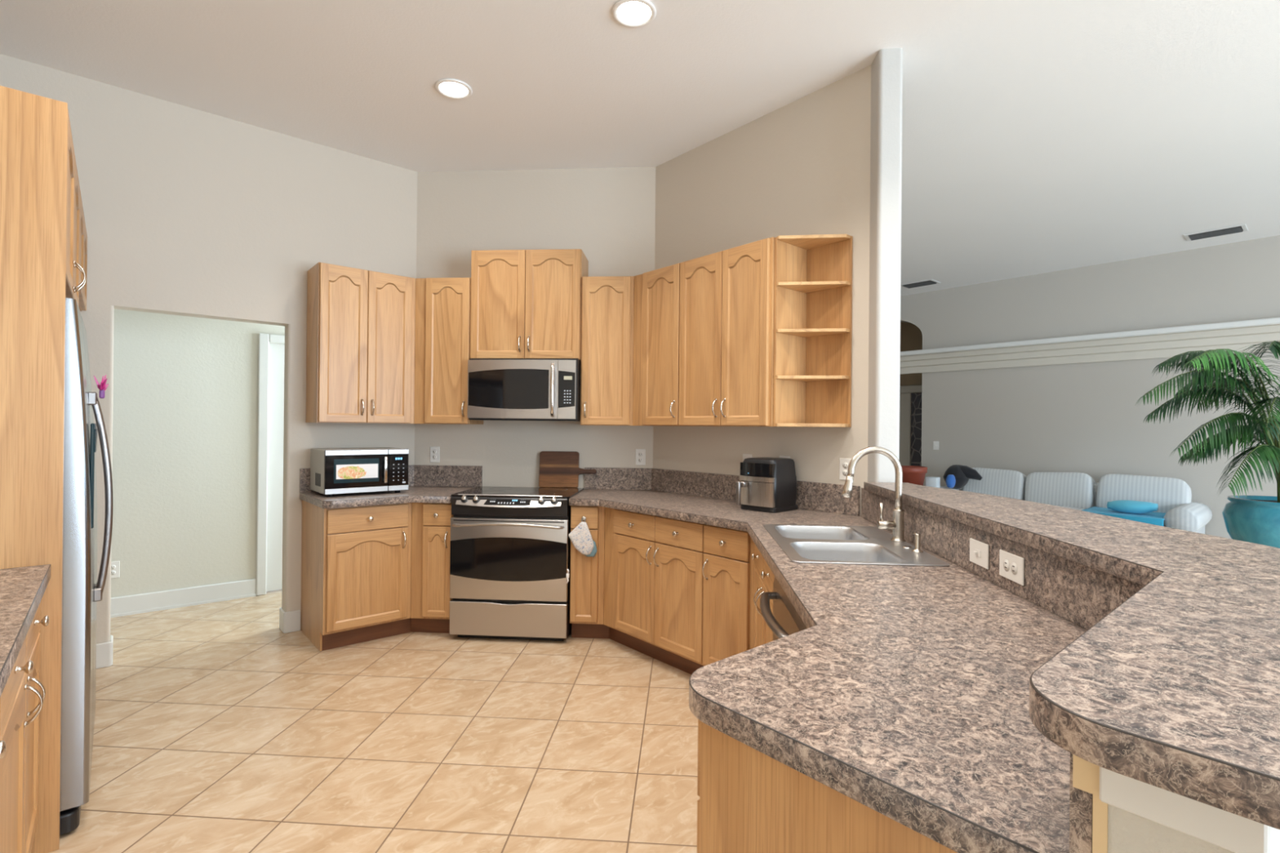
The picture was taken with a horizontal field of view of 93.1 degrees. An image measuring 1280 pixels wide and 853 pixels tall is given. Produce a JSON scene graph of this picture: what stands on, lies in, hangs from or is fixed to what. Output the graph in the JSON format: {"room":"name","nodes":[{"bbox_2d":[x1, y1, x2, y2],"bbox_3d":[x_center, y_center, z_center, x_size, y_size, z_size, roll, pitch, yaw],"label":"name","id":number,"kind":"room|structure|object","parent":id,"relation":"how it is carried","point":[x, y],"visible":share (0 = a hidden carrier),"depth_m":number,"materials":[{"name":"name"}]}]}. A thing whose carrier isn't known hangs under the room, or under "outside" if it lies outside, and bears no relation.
{"room":"kitchen","nodes":[
{"label":"kitchen","id":0,"kind":"room"},
{"bbox_2d":[111,309,284,597],"bbox_3d":[-3.189,-0.283,4.763,4.600,3.250,0.100,1,0,-41],"label":"wall","id":1,"kind":"structure","parent":0,"point":[185,399],"depth_m":4.52,"materials":[{"name":"paint"}]},
{"bbox_2d":[111,560,119,577],"bbox_3d":[-3.700,1.006,4.258,0.072,0.116,0.008,1,0,-41],"label":"outlet","id":2,"kind":"object","parent":1,"relation":"attached to","point":[115,566],"visible":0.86,"depth_m":4.26,"materials":[{"name":"white plastic"}]},
{"bbox_2d":[111,578,256,617],"bbox_3d":[-3.976,1.266,4.011,2.454,0.135,0.023,1,0,-41],"label":"baseboard","id":3,"kind":"structure","parent":1,"relation":"attached to","point":[192,596],"depth_m":4.50,"materials":[{"name":"white wood"}]},
{"bbox_2d":[256,333,284,595],"bbox_3d":[-2.655,0.305,5.146,1.010,2.085,0.025,1,0,-41],"label":"trim","id":4,"kind":"structure","parent":1,"relation":"attached to","point":[264,340],"depth_m":4.83,"materials":[{"name":"white wood"}]},
{"bbox_2d":[266,342,284,591],"bbox_3d":[-2.688,0.332,5.184,0.880,2.008,0.043,1,0,-41],"label":"door","id":5,"kind":"structure","parent":1,"relation":"in","point":[276,358],"depth_m":4.93,"materials":[{"name":"white wood"}]},
{"bbox_2d":[0,53,417,644],"bbox_3d":[-2.670,-0.280,3.738,2.625,3.250,0.130,1,0,-41],"label":"wall","id":6,"kind":"structure","parent":0,"point":[188,211],"depth_m":3.73,"materials":[{"name":"paint"}]},
{"bbox_2d":[96,635,113,668],"bbox_3d":[-3.069,1.273,3.403,0.170,0.135,0.156,1,0,-41],"label":"baseboard","id":7,"kind":"structure","parent":6,"relation":"attached to","point":[104,651],"depth_m":3.38,"materials":[{"name":"white"}]},
{"bbox_2d":[279,607,300,633],"bbox_3d":[-2.328,1.281,4.043,0.112,0.135,0.156,1,0,-41],"label":"baseboard","id":8,"kind":"structure","parent":6,"relation":"attached to","point":[290,621],"depth_m":3.98,"materials":[{"name":"white"}]},
{"bbox_2d":[306,262,415,423],"bbox_3d":[-1.831,-0.527,4.141,0.722,1.009,0.352,1,0,-41],"label":"upper cabinet","id":9,"kind":"object","parent":6,"relation":"attached to","point":[360,359],"visible":1,"depth_m":3.97,"materials":[{"name":"brown wood"}]},
{"bbox_2d":[299,465,482,492],"bbox_3d":[-1.750,0.363,4.344,1.183,0.156,0.252,1,0,-23],"label":"backsplash","id":10,"kind":"structure","parent":6,"relation":"attached to","point":[463,476],"depth_m":4.47,"materials":[{"name":"stone"}]},
{"bbox_2d":[48,589,699,852],"bbox_3d":[1.035,1.402,2.225,16.500,0.050,14.000,1,0,-41],"label":"floor","id":11,"kind":"structure","parent":0,"point":[218,728],"depth_m":2.58,"materials":[{"name":"tile"}]},
{"bbox_2d":[0,636,43,852],"bbox_3d":[-1.521,0.917,1.040,0.652,0.868,0.954,1,0,-41],"label":"base cabinet","id":12,"kind":"object","parent":11,"relation":"on","point":[13,723],"visible":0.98,"depth_m":1.44,"materials":[{"name":"brown wood"}]},
{"bbox_2d":[0,564,50,697],"bbox_3d":[-1.651,0.458,1.185,0.638,0.044,1.388,1,0,-41],"label":"countertop","id":13,"kind":"structure","parent":12,"relation":"on","point":[22,589],"depth_m":1.50,"materials":[{"name":"stone"}]},
{"bbox_2d":[0,85,67,852],"bbox_3d":[-2.100,0.154,1.728,0.664,2.384,0.020,1,0,-41],"label":"panel","id":14,"kind":"object","parent":11,"relation":"on","point":[33,128],"visible":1,"depth_m":1.90,"materials":[{"name":"brown wood"}]},
{"bbox_2d":[23,601,48,852],"bbox_3d":[-1.968,0.913,1.557,0.652,0.868,0.412,1,0,-41],"label":"base cabinet","id":15,"kind":"object","parent":11,"relation":"on","point":[31,756],"visible":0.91,"depth_m":1.76,"materials":[{"name":"brown wood"}]},
{"bbox_2d":[59,297,113,835],"bbox_3d":[-2.379,0.454,2.164,0.750,1.758,0.922,1,0,-41],"label":"refrigerator","id":16,"kind":"object","parent":11,"relation":"on","point":[82,589],"visible":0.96,"depth_m":2.01,"materials":[{"name":"silver metal"}]},
{"bbox_2d":[93,374,108,398],"bbox_3d":[-2.058,-0.152,2.316,0.043,0.091,0.107,1,0,-41],"label":"ornament","id":17,"kind":"object","parent":16,"relation":"attached to","point":[103,386],"visible":1,"depth_m":2.31,"materials":[{"name":"pink plastic"}]},
{"bbox_2d":[300,500,411,651],"bbox_3d":[-1.764,0.920,4.032,0.742,0.868,0.618,1,0,-41],"label":"base cabinet","id":18,"kind":"object","parent":11,"relation":"on","point":[356,562],"visible":0.99,"depth_m":3.75,"materials":[{"name":"brown wood"}]},
{"bbox_2d":[299,465,482,508],"bbox_3d":[-1.566,0.386,4.080,1.125,0.200,0.800,1,0,-41],"label":"countertop","id":19,"kind":"structure","parent":18,"relation":"on","point":[426,483],"depth_m":4.04,"materials":[{"name":"stone"}]},
{"bbox_2d":[310,447,408,496],"bbox_3d":[-1.854,0.293,4.020,0.511,0.292,0.400,1,0,-41],"label":"microwave","id":20,"kind":"object","parent":19,"relation":"on","point":[333,471],"visible":1,"depth_m":3.88,"materials":[{"name":"grey"}]},
{"bbox_2d":[410,502,453,633],"bbox_3d":[-1.449,0.923,4.185,0.514,0.868,0.614,1,0,4],"label":"base cabinet","id":21,"kind":"object","parent":11,"relation":"on","point":[430,599],"visible":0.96,"depth_m":3.91,"materials":[{"name":"brown wood"}]},
{"bbox_2d":[449,486,584,640],"bbox_3d":[-0.813,0.898,4.085,0.772,0.930,0.665,1,0,4],"label":"range","id":22,"kind":"object","parent":11,"relation":"on","point":[510,546],"visible":1,"depth_m":3.82,"materials":[{"name":"silver metal"}]},
{"bbox_2d":[450,486,584,498],"bbox_3d":[-0.807,0.444,4.111,0.772,0.011,0.565,1,0,4],"label":"cooktop","id":23,"kind":"object","parent":22,"relation":"in","point":[479,492],"depth_m":3.99,"materials":[{"name":"grey glass"}]},
{"bbox_2d":[538,451,596,488],"bbox_3d":[-0.522,0.312,4.394,0.418,0.262,0.046,1,0,4],"label":"cutting board","id":24,"kind":"object","parent":22,"relation":"on","point":[557,468],"visible":1,"depth_m":4.39,"materials":[{"name":"brown wood"}]},
{"bbox_2d":[566,568,568,583],"bbox_3d":[-0.451,0.932,3.783,0.019,0.092,0.015,1,0,4],"label":"safety latch","id":25,"kind":"object","parent":22,"relation":"attached to","point":[567,573],"visible":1,"depth_m":3.78,"materials":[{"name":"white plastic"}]},
{"bbox_2d":[569,505,609,638],"bbox_3d":[-0.182,0.935,4.096,0.490,0.868,0.609,1,0,4],"label":"base cabinet","id":26,"kind":"object","parent":11,"relation":"on","point":[586,573],"visible":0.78,"depth_m":3.84,"materials":[{"name":"brown wood"}]},
{"bbox_2d":[568,518,597,556],"bbox_3d":[-0.359,0.695,3.801,0.181,0.246,0.029,1,0,4],"label":"oven mitt","id":27,"kind":"object","parent":26,"relation":"hanging from","point":[580,536],"visible":1,"depth_m":3.79,"materials":[{"name":"fabric"}]},
{"bbox_2d":[603,506,705,674],"bbox_3d":[0.193,0.938,3.766,0.644,0.868,1.064,1,0,-41],"label":"base cabinet","id":28,"kind":"object","parent":11,"relation":"on","point":[654,577],"visible":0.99,"depth_m":3.46,"materials":[{"name":"brown wood"}]},
{"bbox_2d":[702,524,755,665],"bbox_3d":[0.720,0.942,3.156,0.644,0.868,0.544,1,0,-41],"label":"base cabinet","id":29,"kind":"object","parent":11,"relation":"on","point":[728,566],"visible":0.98,"depth_m":3.05,"materials":[{"name":"brown wood"}]},
{"bbox_2d":[751,543,774,648],"bbox_3d":[0.786,0.941,2.547,0.607,0.868,0.700,1,0,4],"label":"base cabinet","id":30,"kind":"object","parent":11,"relation":"on","point":[764,577],"visible":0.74,"depth_m":2.61,"materials":[{"name":"brown wood"}]},
{"bbox_2d":[760,576,806,640],"bbox_3d":[0.701,0.931,1.894,0.639,0.844,0.594,1,0,4],"label":"dishwasher","id":31,"kind":"object","parent":11,"relation":"on","point":[785,620],"visible":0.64,"depth_m":1.93,"materials":[{"name":"black"}]},
{"bbox_2d":[697,719,957,852],"bbox_3d":[0.607,0.937,1.252,1.035,0.868,0.717,1,0,-41],"label":"base cabinet","id":32,"kind":"object","parent":11,"relation":"on","point":[750,801],"visible":0.28,"depth_m":0.93,"materials":[{"name":"brown wood"}]},
{"bbox_2d":[568,467,1144,852],"bbox_3d":[0.528,0.403,2.617,1.456,0.200,3.890,1,0,-11],"label":"countertop","id":33,"kind":"structure","parent":32,"relation":"on","point":[904,692],"depth_m":1.14,"materials":[{"name":"stone"}]},
{"bbox_2d":[735,457,797,512],"bbox_3d":[0.701,0.320,3.374,0.330,0.285,0.236,1,0,-44],"label":"air fryer","id":34,"kind":"object","parent":33,"relation":"on","point":[766,484],"visible":1,"depth_m":3.30,"materials":[{"name":"black"}]},
{"bbox_2d":[735,480,774,507],"bbox_3d":[0.618,0.366,3.295,0.111,0.130,0.220,1,0,-41],"label":"basket","id":35,"kind":"object","parent":34,"relation":"on","point":[748,494],"depth_m":3.29,"materials":[{"name":"silver metal"}]},
{"bbox_2d":[762,524,949,566],"bbox_3d":[0.800,0.542,2.417,0.520,0.184,0.804,1,0,4],"label":"sink","id":36,"kind":"object","parent":33,"relation":"in","point":[802,544],"visible":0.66,"depth_m":2.38,"materials":[{"name":"silver metal"}]},
{"bbox_2d":[911,532,923,552],"bbox_3d":[1.016,0.424,2.230,0.038,0.068,0.062,1,0,4],"label":"soap dispenser","id":37,"kind":"object","parent":36,"relation":"on","point":[917,536],"visible":1,"depth_m":2.21,"materials":[{"name":"silver metal"}]},
{"bbox_2d":[840,446,906,542],"bbox_3d":[0.939,0.269,2.443,0.255,0.378,0.056,1,0,4],"label":"faucet","id":38,"kind":"object","parent":33,"relation":"on","point":[897,525],"visible":1,"depth_m":2.43,"materials":[{"name":"silver metal"}]},
{"bbox_2d":[969,537,989,569],"bbox_3d":[1.043,0.391,1.874,0.016,0.074,0.116,1,0,4],"label":"light switch","id":39,"kind":"object","parent":33,"relation":"attached to","point":[979,551],"visible":1,"depth_m":1.86,"materials":[{"name":"white plastic"}]},
{"bbox_2d":[999,549,1024,586],"bbox_3d":[1.033,0.391,1.689,0.008,0.074,0.122,1,0,4],"label":"outlet","id":40,"kind":"object","parent":33,"relation":"attached to","point":[1011,566],"visible":1,"depth_m":1.68,"materials":[{"name":"white plastic"}]},
{"bbox_2d":[1003,559,1009,571],"bbox_3d":[1.032,0.391,1.709,0.002,0.032,0.032,1,0,4],"label":"socket","id":41,"kind":"object","parent":40,"relation":"attached to","point":[1006,562],"depth_m":1.71,"materials":[{"name":"white plastic"}]},
{"bbox_2d":[1010,562,1017,574],"bbox_3d":[1.029,0.391,1.669,0.002,0.032,0.032,1,0,4],"label":"socket","id":42,"kind":"object","parent":40,"relation":"attached to","point":[1013,565],"depth_m":1.67,"materials":[{"name":"white plastic"}]},
{"bbox_2d":[940,467,1212,533],"bbox_3d":[4.556,0.959,6.721,0.900,0.919,2.536,1,0,-41],"label":"sofa","id":43,"kind":"object","parent":11,"relation":"on","point":[1075,491],"visible":0.29,"depth_m":6.54,"materials":[{"name":"fabric"}]},
{"bbox_2d":[946,474,955,488],"bbox_3d":[3.702,0.652,7.223,0.140,0.160,0.080,1,0,-41],"label":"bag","id":44,"kind":"object","parent":43,"relation":"on","point":[950,480],"visible":1,"depth_m":7.19,"materials":[{"name":"blue fabric"}]},
{"bbox_2d":[943,464,982,488],"bbox_3d":[3.894,0.614,7.323,0.340,0.300,0.401,1,0,-41],"label":"jacket","id":45,"kind":"object","parent":43,"relation":"on","point":[962,473],"visible":0.89,"depth_m":7.25,"materials":[{"name":"black fabric"}]},
{"bbox_2d":[962,467,1026,500],"bbox_3d":[4.306,0.753,7.364,0.318,0.490,0.663,1,0,-41],"label":"cushion","id":46,"kind":"object","parent":43,"relation":"on","point":[999,482],"depth_m":7.22,"materials":[{"name":"fabric"}]},
{"bbox_2d":[1025,471,1095,508],"bbox_3d":[4.745,0.756,6.857,0.320,0.497,0.646,1,0,-41],"label":"cushion","id":47,"kind":"object","parent":43,"relation":"on","point":[1073,490],"depth_m":6.74,"materials":[{"name":"fabric"}]},
{"bbox_2d":[1055,505,1085,510],"bbox_3d":[4.518,0.959,6.688,0.660,0.160,0.670,1,0,-41],"label":"seat cushion","id":48,"kind":"object","parent":43,"relation":"on","point":[1075,507],"depth_m":6.59,"materials":[{"name":"fabric"}]},
{"bbox_2d":[1081,506,1166,526],"bbox_3d":[4.866,1.030,6.074,0.636,0.342,0.665,1,0,-41],"label":"seat cover","id":49,"kind":"object","parent":43,"relation":"on","point":[1153,517],"visible":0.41,"depth_m":5.86,"materials":[{"name":"blue fabric"}]},
{"bbox_2d":[1106,500,1158,514],"bbox_3d":[4.859,0.795,5.991,0.220,0.132,0.380,1,0,-41],"label":"throw pillow","id":50,"kind":"object","parent":49,"relation":"on","point":[1134,507],"visible":1,"depth_m":5.92,"materials":[{"name":"teal fabric"}]},
{"bbox_2d":[1096,474,1191,512],"bbox_3d":[5.222,0.749,6.305,0.318,0.488,0.741,1,0,-41],"label":"cushion","id":51,"kind":"object","parent":43,"relation":"on","point":[1169,493],"depth_m":6.21,"materials":[{"name":"fabric"}]},
{"bbox_2d":[1136,340,1279,548],"bbox_3d":[4.520,0.419,4.222,1.665,1.990,1.441,1,0,-41],"label":"potted palm","id":52,"kind":"object","parent":11,"relation":"on","point":[1255,519],"visible":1,"depth_m":4.16,"materials":[{"name":"green plant"}]},
{"bbox_3d":[3.153,1.084,7.241,0.400,0.645,0.620,1,0,-41],"label":"side table","id":53,"kind":"object","parent":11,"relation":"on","visible":0},
{"bbox_2d":[901,465,927,485],"bbox_3d":[3.207,0.618,7.185,0.360,0.288,0.360,1,0,-41],"label":"flower pot","id":54,"kind":"object","parent":53,"relation":"on","point":[911,474],"visible":0.56,"depth_m":7.05,"materials":[{"name":"brown ceramic"}]},
{"bbox_2d":[925,476,940,488],"bbox_3d":[3.435,0.679,7.119,0.130,0.170,0.120,0,0,43],"label":"box","id":55,"kind":"object","parent":53,"relation":"on","point":[934,482],"visible":0.56,"depth_m":7.08,"materials":[{"name":"white"}]},
{"bbox_2d":[414,167,655,493],"bbox_3d":[-0.783,-0.261,4.511,1.782,3.250,0.124,1,0,4],"label":"wall","id":56,"kind":"structure","parent":0,"point":[607,214],"depth_m":4.45,"materials":[{"name":"paint"}]},
{"bbox_2d":[430,446,439,462],"bbox_3d":[-1.520,0.207,4.497,0.072,0.116,0.008,1,0,4],"label":"outlet","id":57,"kind":"object","parent":56,"relation":"attached to","point":[434,451],"visible":1,"depth_m":4.50,"materials":[{"name":"white plastic"}]},
{"bbox_2d":[413,277,483,424],"bbox_3d":[-1.422,-0.523,4.317,0.522,1.009,0.354,1,0,4],"label":"upper cabinet","id":58,"kind":"object","parent":56,"relation":"attached to","point":[442,324],"visible":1,"depth_m":4.18,"materials":[{"name":"brown wood"}]},
{"bbox_2d":[470,248,588,360],"bbox_3d":[-0.774,-0.833,4.271,0.766,0.750,0.354,1,0,4],"label":"upper cabinet","id":59,"kind":"object","parent":56,"relation":"attached to","point":[526,304],"visible":0.98,"depth_m":4.13,"materials":[{"name":"brown wood"}]},
{"bbox_2d":[466,358,581,421],"bbox_3d":[-0.777,-0.248,4.218,0.745,0.414,0.457,1,0,4],"label":"microwave","id":60,"kind":"object","parent":59,"relation":"attached to","point":[531,389],"visible":0.97,"depth_m":4.04,"materials":[{"name":"silver metal"}]},
{"bbox_2d":[580,275,634,426],"bbox_3d":[-0.153,-0.511,4.225,0.479,1.009,0.354,1,0,4],"label":"upper cabinet","id":61,"kind":"object","parent":56,"relation":"attached to","point":[607,303],"visible":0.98,"depth_m":4.09,"materials":[{"name":"brown wood"}]},
{"bbox_2d":[635,448,645,465],"bbox_3d":[0.004,0.221,4.386,0.072,0.116,0.008,1,0,4],"label":"outlet","id":62,"kind":"object","parent":56,"relation":"attached to","point":[640,460],"visible":1,"depth_m":4.38,"materials":[{"name":"white plastic"}]},
{"bbox_2d":[584,467,860,515],"bbox_3d":[0.457,0.383,3.892,1.992,0.156,0.298,0,0,39],"label":"backsplash","id":63,"kind":"structure","parent":56,"relation":"attached to","point":[811,495],"depth_m":3.98,"materials":[{"name":"stone"}]},
{"bbox_2d":[0,0,1279,296],"bbox_3d":[1.873,-1.887,3.591,13.500,0.050,13.000,1,0,-41],"label":"ceiling","id":64,"kind":"structure","parent":0,"point":[1039,136],"depth_m":3.33,"materials":[{"name":"paint"}]},
{"bbox_2d":[435,78,472,99],"bbox_3d":[-1.041,-1.885,3.391,0.200,0.009,0.200,1,0,-41],"label":"recessed light","id":65,"kind":"object","parent":64,"relation":"in","point":[451,88],"visible":1,"depth_m":3.38,"materials":[{"name":"white"}]},
{"bbox_2d":[612,0,656,27],"bbox_3d":[-0.027,-1.877,2.752,0.200,0.009,0.200,1,0,-41],"label":"recessed light","id":66,"kind":"object","parent":64,"relation":"in","point":[628,13],"visible":1,"depth_m":2.75,"materials":[{"name":"white"}]},
{"bbox_2d":[900,279,940,288],"bbox_3d":[3.597,-1.827,7.805,0.260,0.021,0.420,1,0,-41],"label":"ceiling vent","id":67,"kind":"object","parent":64,"relation":"in","point":[930,282],"visible":0.92,"depth_m":7.76,"materials":[{"name":"white metal"}]},
{"bbox_2d":[1183,224,1248,240],"bbox_3d":[5.412,-1.813,5.705,0.260,0.021,0.420,1,0,-41],"label":"ceiling vent","id":68,"kind":"object","parent":64,"relation":"in","point":[1242,228],"visible":1,"depth_m":5.67,"materials":[{"name":"white metal"}]},
{"bbox_2d":[653,65,871,519],"bbox_3d":[0.676,-0.248,3.808,0.120,3.250,1.720,1,0,-41],"label":"wall","id":69,"kind":"structure","parent":0,"point":[802,166],"depth_m":3.54,"materials":[{"name":"paint"}]},
{"bbox_2d":[632,262,679,426],"bbox_3d":[0.156,-0.508,4.048,0.354,1.009,0.576,1,0,-41],"label":"upper cabinet","id":70,"kind":"object","parent":69,"relation":"attached to","point":[656,316],"visible":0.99,"depth_m":3.90,"materials":[{"name":"brown wood"}]},
{"bbox_2d":[678,236,774,426],"bbox_3d":[0.571,-0.505,3.569,0.354,1.009,0.688,1,0,-41],"label":"upper cabinet","id":71,"kind":"object","parent":69,"relation":"attached to","point":[726,326],"visible":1,"depth_m":3.44,"materials":[{"name":"brown wood"}]},
{"bbox_2d":[742,453,751,461],"bbox_3d":[0.659,0.226,3.724,0.008,0.116,0.072,1,0,-41],"label":"outlet","id":72,"kind":"object","parent":69,"relation":"attached to","point":[744,455],"visible":0.12,"depth_m":3.73,"materials":[{"name":"white plastic"}]},
{"bbox_2d":[779,455,790,458],"bbox_3d":[0.837,0.228,3.517,0.008,0.116,0.072,1,0,-41],"label":"outlet","id":73,"kind":"object","parent":69,"relation":"attached to","point":[780,456],"visible":0.08,"depth_m":3.52,"materials":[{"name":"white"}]},
{"bbox_2d":[773,234,853,426],"bbox_3d":[0.915,-0.504,3.219,0.290,1.011,0.290,1,0,-41],"label":"corner shelf","id":74,"kind":"object","parent":69,"relation":"attached to","point":[813,286],"visible":1,"depth_m":3.28,"materials":[{"name":"brown wood"}]},
{"bbox_2d":[839,457,851,479],"bbox_3d":[1.092,0.227,3.222,0.008,0.116,0.072,1,0,-41],"label":"outlet","id":75,"kind":"object","parent":69,"relation":"attached to","point":[844,463],"visible":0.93,"depth_m":3.23,"materials":[{"name":"white plastic"}]},
{"bbox_2d":[842,470,847,475],"bbox_3d":[1.090,0.246,3.221,0.002,0.032,0.032,1,0,-41],"label":"socket","id":76,"kind":"object","parent":75,"relation":"attached to","point":[844,472],"depth_m":3.22,"materials":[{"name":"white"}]},
{"bbox_2d":[842,462,848,468],"bbox_3d":[1.091,0.206,3.221,0.002,0.032,0.032,1,0,-41],"label":"socket","id":77,"kind":"object","parent":75,"relation":"attached to","point":[845,464],"depth_m":3.22,"materials":[{"name":"white plastic"}]},
{"bbox_2d":[867,48,902,522],"bbox_3d":[1.239,-0.244,3.133,0.118,3.250,0.272,1,0,4],"label":"wall column","id":78,"kind":"structure","parent":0,"point":[886,67],"depth_m":3.00,"materials":[{"name":"paint"}]},
{"bbox_2d":[899,322,922,393],"bbox_3d":[3.933,-0.206,9.612,1.100,3.250,4.600,1,0,-41],"label":"wall","id":79,"kind":"structure","parent":0,"point":[911,336],"depth_m":9.80,"materials":[{"name":"paint"}]},
{"bbox_2d":[899,385,921,466],"bbox_3d":[4.451,0.383,9.601,0.080,2.080,3.300,1,0,-41],"label":"door frame","id":80,"kind":"structure","parent":79,"relation":"in","point":[906,391],"depth_m":9.75,"materials":[{"name":"beige"}]},
{"bbox_2d":[898,393,900,460],"bbox_3d":[3.942,0.432,10.213,0.030,1.935,0.910,1,0,-41],"label":"door","id":81,"kind":"structure","parent":80,"relation":"attached to","point":[900,393],"depth_m":9.87,"materials":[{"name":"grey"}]},
{"bbox_2d":[911,392,921,466],"bbox_3d":[4.546,0.267,9.486,0.030,1.595,0.603,1,0,-41],"label":"window","id":82,"kind":"structure","parent":80,"relation":"attached to","point":[916,404],"depth_m":9.64,"materials":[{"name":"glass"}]},
{"bbox_2d":[872,522,1279,852],"bbox_3d":[1.052,0.844,1.716,0.528,1.064,2.571,1,0,16],"label":"wall","id":83,"kind":"structure","parent":0,"point":[1127,832],"depth_m":0.59,"materials":[{"name":"paint"}]},
{"bbox_2d":[863,481,1279,829],"bbox_3d":[1.148,0.291,1.591,0.882,0.039,2.771,1,0,17],"label":"bar","id":84,"kind":"object","parent":83,"relation":"on","point":[1176,689],"visible":1,"depth_m":0.69,"materials":[{"name":"stone"}]},
{"bbox_2d":[1072,754,1107,852],"bbox_3d":[0.455,0.837,0.618,0.008,1.063,0.028,1,0,-41],"label":"trim","id":85,"kind":"structure","parent":83,"relation":"attached to","point":[1086,775],"depth_m":0.61,"materials":[{"name":"beige wood"}]},
{"bbox_2d":[1099,766,1268,852],"bbox_3d":[0.520,0.838,0.535,0.018,1.063,0.191,1,0,-41],"label":"trim","id":86,"kind":"structure","parent":83,"relation":"attached to","point":[1227,830],"depth_m":0.55,"materials":[{"name":"white wood"}]},
{"bbox_2d":[900,235,1279,538],"bbox_3d":[5.804,-0.195,6.339,0.350,3.250,12.000,1,0,-41],"label":"wall","id":87,"kind":"structure","parent":0,"point":[1086,418],"depth_m":6.89,"materials":[{"name":"paint"}]},
{"bbox_2d":[933,440,938,449],"bbox_3d":[3.979,0.256,8.162,0.018,0.116,0.072,1,0,-41],"label":"light switch","id":88,"kind":"object","parent":87,"relation":"attached to","point":[935,444],"visible":1,"depth_m":8.16,"materials":[{"name":"white plastic"}]},
{"bbox_2d":[899,317,1279,374],"bbox_3d":[6.221,-0.838,5.506,0.120,0.240,10.200,1,0,-41],"label":"trim","id":89,"kind":"structure","parent":87,"relation":"attached to","point":[1171,344],"depth_m":6.80,"materials":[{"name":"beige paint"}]},
{"bbox_2d":[1222,495,1279,548],"bbox_3d":[4.529,0.763,4.231,0.680,0.498,0.680,1,0,-41],"label":"planter","id":90,"kind":"object","parent":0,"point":[1255,519],"depth_m":4.18,"materials":[{"name":"teal ceramic"}]},
{"bbox_3d":[-0.489,-0.268,-0.715,0.100,3.250,9.560,1,0,-41],"label":"wall","id":91,"kind":"structure","parent":0,"visible":0},
{"bbox_2d":[65,110,86,307],"bbox_3d":[-2.382,-0.768,2.093,0.698,0.544,0.906,1,0,-41],"label":"upper cabinet","id":92,"kind":"object","parent":91,"relation":"attached to","point":[73,219],"visible":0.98,"depth_m":2.26,"materials":[{"name":"brown wood"}]},
{"bbox_2d":[79,191,87,311],"bbox_3d":[-2.989,-0.837,2.770,0.664,0.414,0.908,1,0,-41],"label":"upper cabinet","id":93,"kind":"object","parent":91,"relation":"attached to","point":[83,236],"visible":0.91,"depth_m":2.95,"materials":[{"name":"brown wood"}]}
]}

